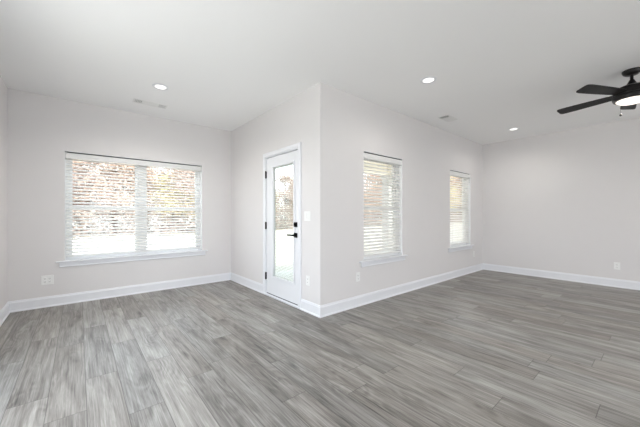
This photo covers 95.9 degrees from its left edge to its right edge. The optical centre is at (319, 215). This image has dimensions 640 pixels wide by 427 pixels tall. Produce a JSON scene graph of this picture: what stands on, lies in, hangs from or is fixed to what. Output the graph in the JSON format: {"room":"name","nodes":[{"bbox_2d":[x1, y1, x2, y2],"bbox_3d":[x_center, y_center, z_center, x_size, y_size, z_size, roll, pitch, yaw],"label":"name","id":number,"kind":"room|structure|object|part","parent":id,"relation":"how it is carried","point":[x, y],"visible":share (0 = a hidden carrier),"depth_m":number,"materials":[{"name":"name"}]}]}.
{"room":"empty living room","nodes":[
{"label":"empty living room","id":0,"kind":"room"},
{"bbox_2d":[0,75,6,309],"bbox_3d":[-0.874,-0.185,-0.118,0.160,2.740,9.660,0,0,-40],"label":"wall","id":1,"kind":"structure","parent":0,"point":[3,88],"depth_m":3.33,"materials":[{"name":"paint"}]},
{"bbox_2d":[0,302,9,326],"bbox_3d":[-0.802,1.118,-0.058,0.026,0.134,9.340,0,0,-40],"label":"baseboard","id":2,"kind":"structure","parent":1,"relation":"attached to","point":[4,312],"depth_m":3.30,"materials":[{"name":"white paint"}]},
{"bbox_2d":[7,88,230,301],"bbox_3d":[-2.714,-0.185,4.535,2.988,2.740,0.160,0,0,-40],"label":"wall","id":3,"kind":"structure","parent":0,"point":[40,128],"depth_m":3.93,"materials":[{"name":"paint"}]},
{"bbox_2d":[41,275,53,284],"bbox_3d":[-3.533,0.837,3.740,0.120,0.120,0.009,0,0,-40],"label":"wall outlet","id":4,"kind":"object","parent":3,"relation":"attached to","point":[48,279],"visible":1,"depth_m":3.74,"materials":[{"name":"white plastic"}]},
{"bbox_2d":[8,272,230,312],"bbox_3d":[-2.716,1.118,4.412,2.828,0.134,0.026,0,0,-40],"label":"baseboard","id":5,"kind":"structure","parent":3,"relation":"attached to","point":[49,301],"depth_m":4.14,"materials":[{"name":"white paint"}]},
{"bbox_2d":[55,151,207,266],"bbox_3d":[-2.761,-0.088,4.465,1.960,1.548,0.197,0,0,-40],"label":"window","id":6,"kind":"structure","parent":3,"relation":"in","point":[124,257],"depth_m":4.46,"materials":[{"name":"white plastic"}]},
{"bbox_3d":[-3.153,-0.464,4.238,0.818,0.725,0.023,0,0,-40],"label":"sash","id":7,"kind":"part","parent":6,"relation":"part of","materials":[{"name":"clear glass"}]},
{"bbox_3d":[-3.136,0.221,4.218,0.818,0.719,0.026,0,0,-40],"label":"sash","id":8,"kind":"part","parent":6,"relation":"part of","materials":[{"name":"white plastic"}]},
{"bbox_3d":[-2.739,0.613,4.438,1.960,0.018,0.127,0,0,-40],"label":"sill","id":9,"kind":"part","parent":6,"relation":"part of","materials":[{"name":"white paint"}]},
{"bbox_2d":[65,152,201,256],"bbox_3d":[-2.748,-0.148,4.450,1.768,1.424,0.065,0,0,-40],"label":"window blind","id":10,"kind":"object","parent":6,"relation":"attached to","point":[93,158],"visible":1,"depth_m":4.33,"materials":[{"name":"white plastic"}]},
{"bbox_3d":[-3.335,-0.109,3.966,0.002,1.326,0.053,0,0,-40],"label":"ladder cord","id":11,"kind":"part","parent":10,"relation":"part of","materials":[{"name":"white fabric"}]},
{"bbox_3d":[-2.752,0.550,4.454,1.760,0.028,0.050,0,0,-40],"label":"rail","id":12,"kind":"part","parent":10,"relation":"part of","materials":[{"name":"white plastic"}]},
{"bbox_3d":[-2.557,-0.109,4.617,0.002,1.326,0.053,0,0,-40],"label":"ladder cord","id":13,"kind":"part","parent":10,"relation":"part of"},
{"bbox_3d":[-2.468,-0.464,4.811,0.818,0.725,0.023,0,0,-40],"label":"sash","id":14,"kind":"part","parent":6,"relation":"part of","materials":[{"name":"clear glass"}]},
{"bbox_3d":[-2.451,0.221,4.790,0.818,0.719,0.026,0,0,-40],"label":"sash","id":15,"kind":"part","parent":6,"relation":"part of","materials":[{"name":"white plastic"}]},
{"bbox_2d":[231,82,330,305],"bbox_3d":[-0.757,-0.185,4.398,0.160,2.740,2.562,0,0,-40],"label":"wall","id":16,"kind":"structure","parent":0,"point":[305,118],"depth_m":3.71,"materials":[{"name":"paint"}]},
{"bbox_2d":[230,272,319,317],"bbox_3d":[-0.820,1.118,4.329,0.026,0.134,2.588,0,0,-40],"label":"baseboard","id":17,"kind":"structure","parent":16,"relation":"attached to","point":[311,308],"depth_m":4.44,"materials":[{"name":"white paint"}]},
{"bbox_2d":[263,142,300,308],"bbox_3d":[-0.505,0.129,4.050,0.222,2.113,0.965,0,0,-40],"label":"door","id":18,"kind":"structure","parent":16,"relation":"in","point":[285,290],"depth_m":4.04,"materials":[{"name":"white paint"}]},
{"bbox_3d":[-0.513,0.092,3.992,0.024,1.637,0.590,0,0,-40],"label":"glass frame","id":19,"kind":"part","parent":18,"relation":"part of","materials":[{"name":"white paint"}]},
{"bbox_2d":[274,163,292,280],"bbox_3d":[-0.492,0.091,4.009,0.014,1.580,0.534,0,0,-40],"label":"glass pane","id":20,"kind":"object","parent":18,"relation":"attached to","point":[276,166],"depth_m":4.04,"materials":[{"name":"clear glass"}]},
{"bbox_2d":[304,211,309,220],"bbox_3d":[-0.158,0.006,3.549,0.012,0.120,0.120,0,0,-40],"label":"light switch","id":21,"kind":"object","parent":16,"relation":"attached to","point":[306,213],"visible":1,"depth_m":3.55,"materials":[{"name":"white plastic"}]},
{"bbox_2d":[306,275,309,285],"bbox_3d":[-0.150,0.800,3.541,0.009,0.120,0.074,0,0,-40],"label":"wall outlet","id":22,"kind":"object","parent":16,"relation":"attached to","point":[307,277],"visible":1,"depth_m":3.53,"materials":[{"name":"white plastic"}]},
{"bbox_2d":[0,270,639,426],"bbox_3d":[2.061,1.185,2.337,7.493,0.001,9.340,0,0,-40],"label":"floor","id":23,"kind":"structure","parent":0,"point":[482,348],"depth_m":2.36,"materials":[{"name":"grey wood"}]},
{"bbox_2d":[0,0,639,144],"bbox_3d":[2.061,-1.630,2.337,7.813,0.150,9.660,0,0,-40],"label":"ceiling","id":24,"kind":"structure","parent":0,"point":[498,66],"depth_m":2.80,"materials":[{"name":"white paint"}]},
{"bbox_2d":[132,98,167,108],"bbox_3d":[-2.358,-1.549,4.012,0.410,0.012,0.150,0,0,-40],"label":"ceiling vent","id":25,"kind":"object","parent":24,"relation":"in","point":[134,99],"visible":1,"depth_m":3.99,"materials":[{"name":"white metal"}]},
{"bbox_2d":[152,83,168,89],"bbox_3d":[-1.925,-1.550,3.481,0.176,0.008,0.176,0,0,-40],"label":"recessed light","id":26,"kind":"object","parent":24,"relation":"in","point":[155,85],"visible":1,"depth_m":3.47,"materials":[{"name":"white paint"}]},
{"bbox_2d":[420,76,436,83],"bbox_3d":[1.245,-1.550,3.311,0.176,0.008,0.176,0,0,-40],"label":"recessed light","id":27,"kind":"object","parent":24,"relation":"in","point":[427,80],"visible":1,"depth_m":3.31,"materials":[{"name":"white paint"}]},
{"bbox_2d":[438,115,457,121],"bbox_3d":[2.050,-1.549,4.618,0.330,0.012,0.175,0,0,-40],"label":"ceiling vent","id":28,"kind":"object","parent":24,"relation":"in","point":[447,118],"visible":1,"depth_m":4.61,"materials":[{"name":"white metal"}]},
{"bbox_2d":[557,67,639,115],"bbox_3d":[3.358,-1.308,3.128,1.247,0.494,1.266,0,0,-40],"label":"ceiling fan","id":29,"kind":"object","parent":24,"relation":"hanging from","point":[627,96],"visible":1,"depth_m":3.06,"materials":[{"name":"black metal"}]},
{"bbox_3d":[3.158,-1.312,3.446,0.135,0.036,0.516,0,0,-28],"label":"blade","id":30,"kind":"part","parent":29,"relation":"part of","materials":[{"name":"black wood"}]},
{"bbox_3d":[2.952,-1.312,3.026,0.516,0.036,0.135,0,0,-10],"label":"blade","id":31,"kind":"part","parent":29,"relation":"part of","materials":[{"name":"black wood"}]},
{"bbox_3d":[3.344,-1.221,3.094,0.248,0.044,0.248,0,0,-40],"label":"lamp shade","id":32,"kind":"part","parent":29,"relation":"part of","materials":[{"name":"white glass"}]},
{"bbox_3d":[3.621,-1.312,3.380,0.135,0.036,0.516,0,0,44],"label":"blade","id":33,"kind":"part","parent":29,"relation":"part of","materials":[{"name":"black wood"}]},
{"bbox_2d":[331,86,482,302],"bbox_3d":[1.864,-0.185,5.025,4.665,2.740,0.160,0,0,-40],"label":"wall","id":34,"kind":"structure","parent":0,"point":[427,152],"depth_m":4.44,"materials":[{"name":"paint"}]},
{"bbox_2d":[356,272,359,281],"bbox_3d":[0.496,0.804,3.771,0.074,0.120,0.009,0,0,-40],"label":"wall outlet","id":35,"kind":"object","parent":34,"relation":"attached to","point":[357,273],"visible":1,"depth_m":3.77,"materials":[{"name":"white plastic"}]},
{"bbox_2d":[364,161,390,174],"bbox_3d":[1.006,-1.355,6.179,4.828,0.360,2.712,0,0,-40],"label":"porch roof","id":36,"kind":"structure","parent":34,"relation":"attached to","point":[364,161],"depth_m":8.04,"materials":[{"name":"beige"}]},
{"bbox_2d":[359,151,407,266],"bbox_3d":[0.885,-0.088,4.175,1.065,1.548,0.197,0,0,-40],"label":"window","id":37,"kind":"structure","parent":34,"relation":"in","point":[393,257],"depth_m":4.37,"materials":[{"name":"white plastic"}]},
{"bbox_3d":[0.835,-0.464,4.234,0.815,0.725,0.023,0,0,-40],"label":"sash","id":38,"kind":"part","parent":37,"relation":"part of","materials":[{"name":"white plastic"}]},
{"bbox_3d":[0.852,0.221,4.214,0.815,0.719,0.026,0,0,-40],"label":"sash","id":39,"kind":"part","parent":37,"relation":"part of","materials":[{"name":"white plastic"}]},
{"bbox_3d":[0.844,-0.121,4.224,0.885,1.482,0.070,0,0,-40],"label":"frame","id":40,"kind":"part","parent":37,"relation":"part of","materials":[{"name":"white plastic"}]},
{"bbox_2d":[364,152,401,256],"bbox_3d":[0.898,-0.148,4.160,0.873,1.424,0.065,0,0,-40],"label":"window blind","id":41,"kind":"object","parent":37,"relation":"attached to","point":[381,230],"visible":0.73,"depth_m":4.14,"materials":[{"name":"white plastic"}]},
{"bbox_3d":[0.894,0.550,4.164,0.865,0.028,0.050,0,0,-40],"label":"rail","id":42,"kind":"part","parent":41,"relation":"part of","materials":[{"name":"white plastic"}]},
{"bbox_3d":[0.907,0.613,4.149,1.065,0.018,0.127,0,0,-40],"label":"sill","id":43,"kind":"part","parent":37,"relation":"part of","materials":[{"name":"white paint"}]},
{"bbox_2d":[320,263,482,317],"bbox_3d":[1.791,1.118,4.843,4.691,0.134,0.026,0,0,-40],"label":"baseboard","id":44,"kind":"structure","parent":34,"relation":"attached to","point":[328,309],"depth_m":4.19,"materials":[{"name":"white paint"}]},
{"bbox_2d":[448,169,473,251],"bbox_3d":[2.735,-0.088,5.723,1.070,1.548,0.197,0,0,-40],"label":"window","id":45,"kind":"structure","parent":34,"relation":"in","point":[458,247],"depth_m":5.98,"materials":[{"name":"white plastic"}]},
{"bbox_3d":[2.695,-0.121,5.772,0.890,1.482,0.070,0,0,-40],"label":"frame","id":46,"kind":"part","parent":45,"relation":"part of","materials":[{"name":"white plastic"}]},
{"bbox_3d":[2.686,-0.464,5.782,0.820,0.725,0.023,0,0,-40],"label":"sash","id":47,"kind":"part","parent":45,"relation":"part of","materials":[{"name":"clear glass"}]},
{"bbox_2d":[450,170,469,244],"bbox_3d":[2.748,-0.148,5.708,0.878,1.424,0.065,0,0,-40],"label":"window blind","id":48,"kind":"object","parent":45,"relation":"attached to","point":[463,227],"visible":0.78,"depth_m":5.71,"materials":[{"name":"white plastic"}]},
{"bbox_3d":[2.745,0.550,5.712,0.870,0.028,0.050,0,0,-40],"label":"rail","id":49,"kind":"part","parent":48,"relation":"part of","materials":[{"name":"white plastic"}]},
{"bbox_3d":[2.758,0.613,5.696,1.070,0.018,0.127,0,0,-40],"label":"sill","id":50,"kind":"part","parent":45,"relation":"part of","materials":[{"name":"white paint"}]},
{"bbox_2d":[483,117,639,281],"bbox_3d":[5.869,-0.185,3.748,0.160,2.740,6.938,0,0,-40],"label":"wall","id":51,"kind":"structure","parent":0,"point":[567,201],"depth_m":5.25,"materials":[{"name":"paint"}]},
{"bbox_2d":[483,263,639,289],"bbox_3d":[5.747,1.118,3.750,0.026,0.134,6.778,0,0,-40],"label":"baseboard","id":52,"kind":"structure","parent":51,"relation":"attached to","point":[627,284],"depth_m":5.24,"materials":[{"name":"white paint"}]},
{"bbox_2d":[614,262,619,269],"bbox_3d":[4.907,0.835,4.766,0.009,0.120,0.074,0,0,-40],"label":"wall outlet","id":53,"kind":"object","parent":51,"relation":"attached to","point":[616,264],"visible":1,"depth_m":4.76,"materials":[{"name":"white plastic"}]},
{"label":"outside","id":54,"kind":"structure","parent":0,"visible":0},
{"bbox_2d":[72,219,461,271],"bbox_3d":[-16.111,1.655,58.228,170.000,0.300,170.000,0,0,-40],"label":"ground","id":55,"kind":"structure","parent":54,"point":[286,230],"depth_m":16.05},
{"bbox_2d":[72,159,100,211],"bbox_3d":[-18.413,-1.874,20.456,5.235,6.766,4.189,0,0,13],"label":"tree","id":56,"kind":"object","parent":55,"relation":"on","point":[75,159],"visible":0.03,"depth_m":20.56,"materials":[{"name":"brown plant"}]},
{"bbox_2d":[72,160,132,233],"bbox_3d":[-16.651,-1.785,21.116,5.313,6.586,4.530,0,0,36],"label":"tree","id":57,"kind":"object","parent":55,"relation":"on","point":[85,160],"visible":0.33,"depth_m":20.66,"materials":[{"name":"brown plant"}]},
{"bbox_2d":[87,168,125,217],"bbox_3d":[-17.416,-1.361,23.650,4.841,5.738,3.874,0,0,18],"label":"tree","id":58,"kind":"object","parent":55,"relation":"on","point":[112,168],"visible":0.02,"depth_m":23.36,"materials":[{"name":"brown plant"}]},
{"bbox_2d":[86,162,152,232],"bbox_3d":[-15.412,-1.640,22.490,4.327,6.298,5.408,0,0,-20],"label":"tree","id":59,"kind":"object","parent":55,"relation":"on","point":[106,162],"visible":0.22,"depth_m":21.96,"materials":[{"name":"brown plant"}]},
{"bbox_2d":[104,164,158,217],"bbox_3d":[-15.533,-1.855,24.387,4.834,6.727,6.041,0,0,12],"label":"tree","id":60,"kind":"object","parent":55,"relation":"on","point":[127,164],"visible":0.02,"depth_m":23.88,"materials":[{"name":"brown plant"}]},
{"bbox_2d":[111,164,170,217],"bbox_3d":[-14.177,-1.672,23.274,4.198,6.361,5.247,0,0,33],"label":"tree","id":61,"kind":"object","parent":55,"relation":"on","point":[128,164],"visible":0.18,"depth_m":23.00,"materials":[{"name":"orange plant"}]},
{"bbox_2d":[147,171,190,231],"bbox_3d":[-12.683,-1.241,24.026,3.924,5.501,3.775,0,0,35],"label":"tree","id":62,"kind":"object","parent":55,"relation":"on","point":[153,171],"visible":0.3,"depth_m":23.51,"materials":[{"name":"green plant"}]},
{"bbox_2d":[148,167,194,230],"bbox_3d":[-12.089,-2.555,24.639,6.618,8.128,5.643,0,0,-33],"label":"tree","id":63,"kind":"object","parent":55,"relation":"on","point":[161,167],"visible":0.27,"depth_m":23.73,"materials":[{"name":"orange plant"}]},
{"bbox_2d":[182,190,194,219],"bbox_3d":[-11.118,-0.790,26.106,3.573,4.597,3.714,0,0,-25],"label":"tree","id":64,"kind":"object","parent":55,"relation":"on","point":[190,190],"visible":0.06,"depth_m":25.30,"materials":[{"name":"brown plant"}]},
{"bbox_2d":[72,169,461,237],"bbox_3d":[5.810,-1.109,40.625,75.353,5.616,7.714,0,0,-40],"label":"undergrowth","id":65,"kind":"object","parent":55,"relation":"on","point":[279,220],"visible":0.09,"depth_m":23.57,"materials":[{"name":"brown plant"}]},
{"bbox_2d":[275,190,282,216],"bbox_3d":[-5.982,-0.889,33.999,3.844,4.796,3.996,0,0,-36],"label":"tree","id":66,"kind":"object","parent":55,"relation":"on","point":[275,190],"visible":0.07,"depth_m":33.77,"materials":[{"name":"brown plant"}]},
{"bbox_2d":[275,171,292,228],"bbox_3d":[-3.534,-1.682,31.354,5.095,6.380,4.344,0,0,25],"label":"tree","id":67,"kind":"object","parent":55,"relation":"on","point":[280,176],"visible":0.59,"depth_m":31.19,"materials":[{"name":"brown plant"}]},
{"bbox_2d":[278,169,292,219],"bbox_3d":[-2.114,-2.361,33.581,5.146,7.740,6.035,0,0,27],"label":"tree","id":68,"kind":"object","parent":55,"relation":"on","point":[292,169],"visible":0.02,"depth_m":32.98,"materials":[{"name":"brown plant"}]},
{"bbox_2d":[364,194,374,224],"bbox_3d":[5.982,-0.970,41.186,3.355,4.956,4.194,0,0,-18],"label":"tree","id":69,"kind":"object","parent":55,"relation":"on","point":[366,194],"visible":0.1,"depth_m":40.51,"materials":[{"name":"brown plant"}]},
{"bbox_2d":[364,174,380,205],"bbox_3d":[8.748,-3.931,46.480,6.592,10.884,8.239,0,0,-9],"label":"tree","id":70,"kind":"object","parent":55,"relation":"on","point":[364,174],"visible":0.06,"depth_m":45.99,"materials":[{"name":"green plant"}]},
{"bbox_2d":[364,174,381,204],"bbox_3d":[9.296,-4.494,44.094,7.240,12.011,9.049,0,0,-6],"label":"tree","id":71,"kind":"object","parent":55,"relation":"on","point":[367,174],"visible":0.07,"depth_m":43.11,"materials":[{"name":"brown plant"}]},
{"bbox_2d":[365,186,381,217],"bbox_3d":[7.972,-1.508,42.651,4.171,6.032,5.213,0,0,37],"label":"tree","id":72,"kind":"object","parent":55,"relation":"on","point":[378,186],"visible":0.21,"depth_m":41.81,"materials":[{"name":"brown plant"}]},
{"bbox_2d":[450,176,459,207],"bbox_3d":[21.712,-3.377,52.422,7.152,9.780,6.880,0,0,-9],"label":"tree","id":73,"kind":"object","parent":55,"relation":"on","point":[450,176],"visible":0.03,"depth_m":51.25,"materials":[{"name":"green plant"}]},
{"bbox_2d":[450,177,461,221],"bbox_3d":[26.526,-3.571,58.634,8.413,10.163,6.732,0,0,-11],"label":"tree","id":74,"kind":"object","parent":55,"relation":"on","point":[450,177],"visible":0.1,"depth_m":56.93,"materials":[{"name":"green plant"}]},
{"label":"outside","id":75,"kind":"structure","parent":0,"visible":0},
{"bbox_2d":[275,270,292,279],"bbox_3d":[1.038,1.310,6.141,4.828,0.190,2.612,0,0,-40],"label":"porch slab","id":76,"kind":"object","parent":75,"point":[287,270],"depth_m":5.94,"materials":[{"name":"concrete"}]},
{"bbox_2d":[381,175,392,248],"bbox_3d":[2.001,0.020,8.518,0.300,2.390,0.300,0,0,-40],"label":"porch post","id":77,"kind":"object","parent":76,"relation":"on","point":[388,175],"visible":0.12,"depth_m":8.41,"materials":[{"name":"grey paint"}]}
]}

